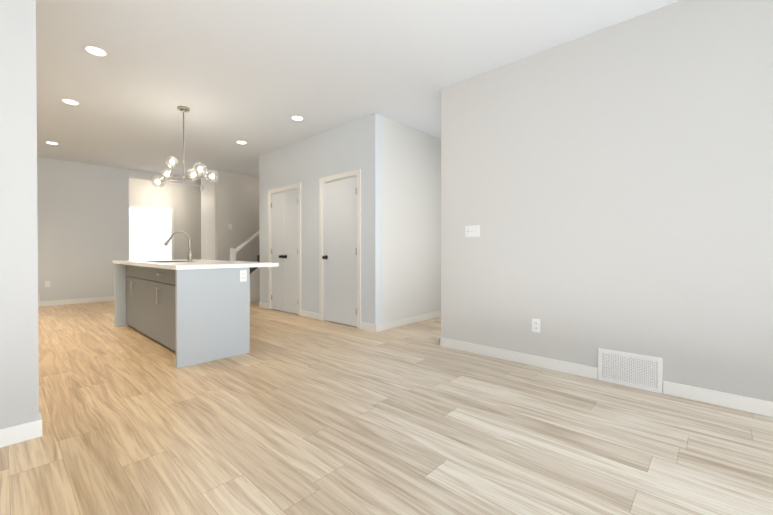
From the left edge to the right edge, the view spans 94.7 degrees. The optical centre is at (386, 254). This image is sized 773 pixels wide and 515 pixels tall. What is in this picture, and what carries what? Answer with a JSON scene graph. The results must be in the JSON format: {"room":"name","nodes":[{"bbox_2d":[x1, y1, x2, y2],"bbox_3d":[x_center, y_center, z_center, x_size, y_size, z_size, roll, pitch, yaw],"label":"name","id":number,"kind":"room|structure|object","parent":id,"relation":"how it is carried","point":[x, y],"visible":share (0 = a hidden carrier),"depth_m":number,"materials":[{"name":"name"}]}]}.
{"room":"open-plan living room","nodes":[
{"label":"open-plan living room","id":0,"kind":"room"},
{"bbox_2d":[0,0,38,428],"bbox_3d":[-3.222,-0.377,0.701,0.120,2.820,3.620,0,1,43],"label":"wall","id":1,"kind":"structure","parent":0,"point":[19,380],"depth_m":1.94,"materials":[{"name":"grey paint"}]},
{"bbox_2d":[0,413,41,447],"bbox_3d":[-3.170,0.986,0.672,0.016,0.095,3.633,0,1,43],"label":"baseboard","id":2,"kind":"structure","parent":1,"relation":"attached to","point":[20,433],"depth_m":1.94,"materials":[{"name":"white wood"}]},
{"bbox_2d":[37,157,200,300],"bbox_3d":[-6.927,-0.420,6.382,0.120,2.820,6.950,0,1,43],"label":"wall","id":3,"kind":"structure","parent":0,"point":[83,223],"depth_m":7.16,"materials":[{"name":"white paint"}]},
{"bbox_2d":[45,281,49,286],"bbox_3d":[-6.465,0.570,6.796,0.006,0.116,0.072,0,1,43],"label":"outlet","id":4,"kind":"object","parent":3,"relation":"attached to","point":[47,283],"visible":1,"depth_m":6.79,"materials":[{"name":"white plastic"}]},
{"bbox_2d":[38,296,113,306],"bbox_3d":[-7.407,0.947,5.775,0.016,0.095,5.393,0,1,43],"label":"baseboard","id":5,"kind":"structure","parent":3,"relation":"attached to","point":[96,299],"depth_m":7.10,"materials":[{"name":"white wood"}]},
{"bbox_2d":[129,178,200,259],"bbox_3d":[-5.224,-0.447,9.851,0.120,2.820,3.840,0,1,43],"label":"wall","id":6,"kind":"structure","parent":0,"point":[183,202],"depth_m":9.46,"materials":[{"name":"white paint"}]},
{"bbox_2d":[129,205,173,259],"bbox_3d":[-5.966,-0.110,8.933,0.030,2.160,1.140,0,1,43],"label":"back door","id":7,"kind":"structure","parent":6,"relation":"in","point":[151,230],"depth_m":8.97,"materials":[{"name":"white"}]},
{"bbox_2d":[201,171,214,259],"bbox_3d":[-4.046,-0.434,8.194,0.799,2.820,0.120,0,1,43],"label":"wall","id":8,"kind":"structure","parent":0,"point":[208,208],"depth_m":8.12,"materials":[{"name":"white paint"}]},
{"bbox_2d":[215,170,259,261],"bbox_3d":[-2.935,-0.438,8.720,0.120,2.820,2.400,0,1,43],"label":"wall","id":9,"kind":"structure","parent":0,"point":[237,201],"depth_m":8.11,"materials":[{"name":"white paint"}]},
{"bbox_2d":[36,0,679,178],"bbox_3d":[-1.890,-1.856,3.188,14.040,0.100,9.340,0,1,43],"label":"ceiling","id":10,"kind":"structure","parent":0,"point":[256,75],"depth_m":3.40,"materials":[{"name":"white paint"}]},
{"bbox_2d":[45,141,58,144],"bbox_3d":[-5.491,-1.823,5.849,0.170,0.006,0.170,0,1,43],"label":"recessed light","id":11,"kind":"object","parent":10,"relation":"in","point":[49,142],"visible":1,"depth_m":5.84,"materials":[{"name":"white"}]},
{"bbox_2d":[61,99,79,104],"bbox_3d":[-3.763,-1.811,4.242,0.170,0.006,0.170,0,1,43],"label":"recessed light","id":12,"kind":"object","parent":10,"relation":"in","point":[69,101],"visible":1,"depth_m":4.24,"materials":[{"name":"white"}]},
{"bbox_2d":[84,45,107,56],"bbox_3d":[-2.579,-1.802,3.164,0.170,0.006,0.170,0,1,43],"label":"recessed light","id":13,"kind":"object","parent":10,"relation":"in","point":[95,50],"visible":1,"depth_m":3.15,"materials":[{"name":"white"}]},
{"bbox_2d":[151,106,218,187],"bbox_3d":[-2.516,-1.336,4.424,1.096,0.958,0.218,0,0,25],"label":"chandelier","id":14,"kind":"object","parent":10,"relation":"hanging from","point":[183,109],"visible":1,"depth_m":4.42,"materials":[{"name":"silver metal"}]},
{"bbox_2d":[291,116,303,120],"bbox_3d":[-1.190,-1.815,4.760,0.170,0.006,0.170,0,1,43],"label":"recessed light","id":15,"kind":"object","parent":10,"relation":"in","point":[298,118],"visible":1,"depth_m":4.76,"materials":[{"name":"white"}]},
{"bbox_2d":[0,301,772,514],"bbox_3d":[-1.890,1.044,3.211,14.040,0.060,9.340,0,1,43],"label":"floor","id":16,"kind":"structure","parent":0,"point":[292,414],"depth_m":2.01,"materials":[{"name":"brown wood"}]},
{"bbox_2d":[114,263,249,367],"bbox_3d":[-2.573,0.569,4.279,2.582,0.875,0.670,0,1,43],"label":"kitchen island","id":17,"kind":"object","parent":16,"relation":"on","point":[189,311],"depth_m":3.54,"materials":[{"name":"grey wood"}]},
{"bbox_2d":[112,259,278,270],"bbox_3d":[-2.473,0.110,4.390,2.616,0.040,1.004,0,1,43],"label":"island countertop","id":18,"kind":"structure","parent":17,"relation":"on","point":[177,264],"depth_m":3.66,"materials":[{"name":"white stone"}]},
{"bbox_2d":[144,261,191,262],"bbox_3d":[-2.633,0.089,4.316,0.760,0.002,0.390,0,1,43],"label":"sink","id":19,"kind":"object","parent":18,"relation":"in","point":[144,261],"depth_m":4.32,"materials":[{"name":"silver metal"}]},
{"bbox_2d":[164,231,192,260],"bbox_3d":[-2.602,-0.099,4.492,0.218,0.376,0.316,0,1,43],"label":"faucet","id":20,"kind":"object","parent":18,"relation":"on","point":[166,243],"depth_m":4.48,"materials":[{"name":"silver metal"}]},
{"bbox_2d":[240,270,246,281],"bbox_3d":[-1.446,0.219,3.599,0.008,0.116,0.070,0,1,43],"label":"outlet","id":21,"kind":"object","parent":17,"relation":"attached to","point":[243,273],"depth_m":3.60,"materials":[{"name":"white plastic"}]},
{"bbox_2d":[230,231,259,301],"bbox_3d":[-2.637,-0.404,8.200,0.998,2.760,2.300,0,1,43],"label":"staircase","id":22,"kind":"structure","parent":16,"relation":"on","point":[254,283],"depth_m":7.38,"materials":[{"name":"white wood"}]},
{"bbox_2d":[382,116,440,322],"bbox_3d":[0.648,-0.414,5.539,0.120,2.820,2.219,0,1,43],"label":"wall","id":23,"kind":"structure","parent":0,"point":[411,222],"depth_m":5.11,"materials":[{"name":"white paint"}]},
{"bbox_2d":[372,311,440,331],"bbox_3d":[0.652,0.949,5.455,0.013,0.095,2.353,0,1,43],"label":"baseboard","id":24,"kind":"structure","parent":23,"relation":"attached to","point":[396,323],"depth_m":5.01,"materials":[{"name":"white wood"}]},
{"bbox_2d":[259,0,772,401],"bbox_3d":[1.196,-0.398,3.441,9.590,2.820,0.120,0,1,43],"label":"wall","id":25,"kind":"structure","parent":0,"point":[610,188],"depth_m":2.83,"materials":[{"name":"paint"}]},
{"bbox_2d":[259,302,267,308],"bbox_3d":[-2.250,0.941,6.539,0.338,0.095,0.013,0,1,43],"label":"baseboard","id":26,"kind":"structure","parent":25,"relation":"attached to","point":[263,305],"depth_m":6.54,"materials":[{"name":"white wood"}]},
{"bbox_2d":[268,183,300,315],"bbox_3d":[-1.728,-0.079,6.092,1.024,2.142,0.186,0,1,43],"label":"double closet door","id":27,"kind":"structure","parent":25,"relation":"in","point":[284,252],"depth_m":6.05,"materials":[{"name":"white wood"}]},
{"bbox_2d":[301,310,318,319],"bbox_3d":[-1.190,0.948,5.562,0.496,0.095,0.013,0,1,43],"label":"baseboard","id":28,"kind":"structure","parent":25,"relation":"attached to","point":[312,315],"depth_m":5.55,"materials":[{"name":"white wood"}]},
{"bbox_2d":[319,169,360,328],"bbox_3d":[-0.655,-0.071,5.103,0.904,2.142,0.186,0,1,43],"label":"closet door","id":29,"kind":"structure","parent":25,"relation":"in","point":[339,248],"depth_m":5.07,"materials":[{"name":"white wood"}]},
{"bbox_2d":[465,225,479,236],"bbox_3d":[0.878,-0.234,3.647,0.165,0.118,0.010,0,1,43],"label":"light switch","id":30,"kind":"object","parent":25,"relation":"attached to","point":[472,231],"visible":1,"depth_m":3.64,"materials":[{"name":"white plastic"}]},
{"bbox_2d":[440,337,597,379],"bbox_3d":[1.156,0.965,3.413,1.530,0.095,0.033,0,1,43],"label":"baseboard","id":31,"kind":"structure","parent":25,"relation":"attached to","point":[542,362],"depth_m":3.28,"materials":[{"name":"white wood"}]},
{"bbox_2d":[532,318,539,332],"bbox_3d":[1.350,0.644,3.218,0.072,0.118,0.009,0,1,43],"label":"outlet","id":32,"kind":"object","parent":25,"relation":"attached to","point":[535,325],"visible":1,"depth_m":3.22,"materials":[{"name":"white plastic"}]},
{"bbox_2d":[598,348,662,393],"bbox_3d":[1.865,0.889,2.743,0.412,0.258,0.012,0,1,43],"label":"air vent","id":33,"kind":"object","parent":25,"relation":"in","point":[639,371],"visible":1,"depth_m":2.73,"materials":[{"name":"grey metal"}]},
{"bbox_2d":[663,381,772,416],"bbox_3d":[3.348,0.981,1.378,3.613,0.095,0.013,0,1,43],"label":"baseboard","id":34,"kind":"structure","parent":25,"relation":"attached to","point":[747,404],"depth_m":2.39,"materials":[{"name":"white wood"}]}
]}

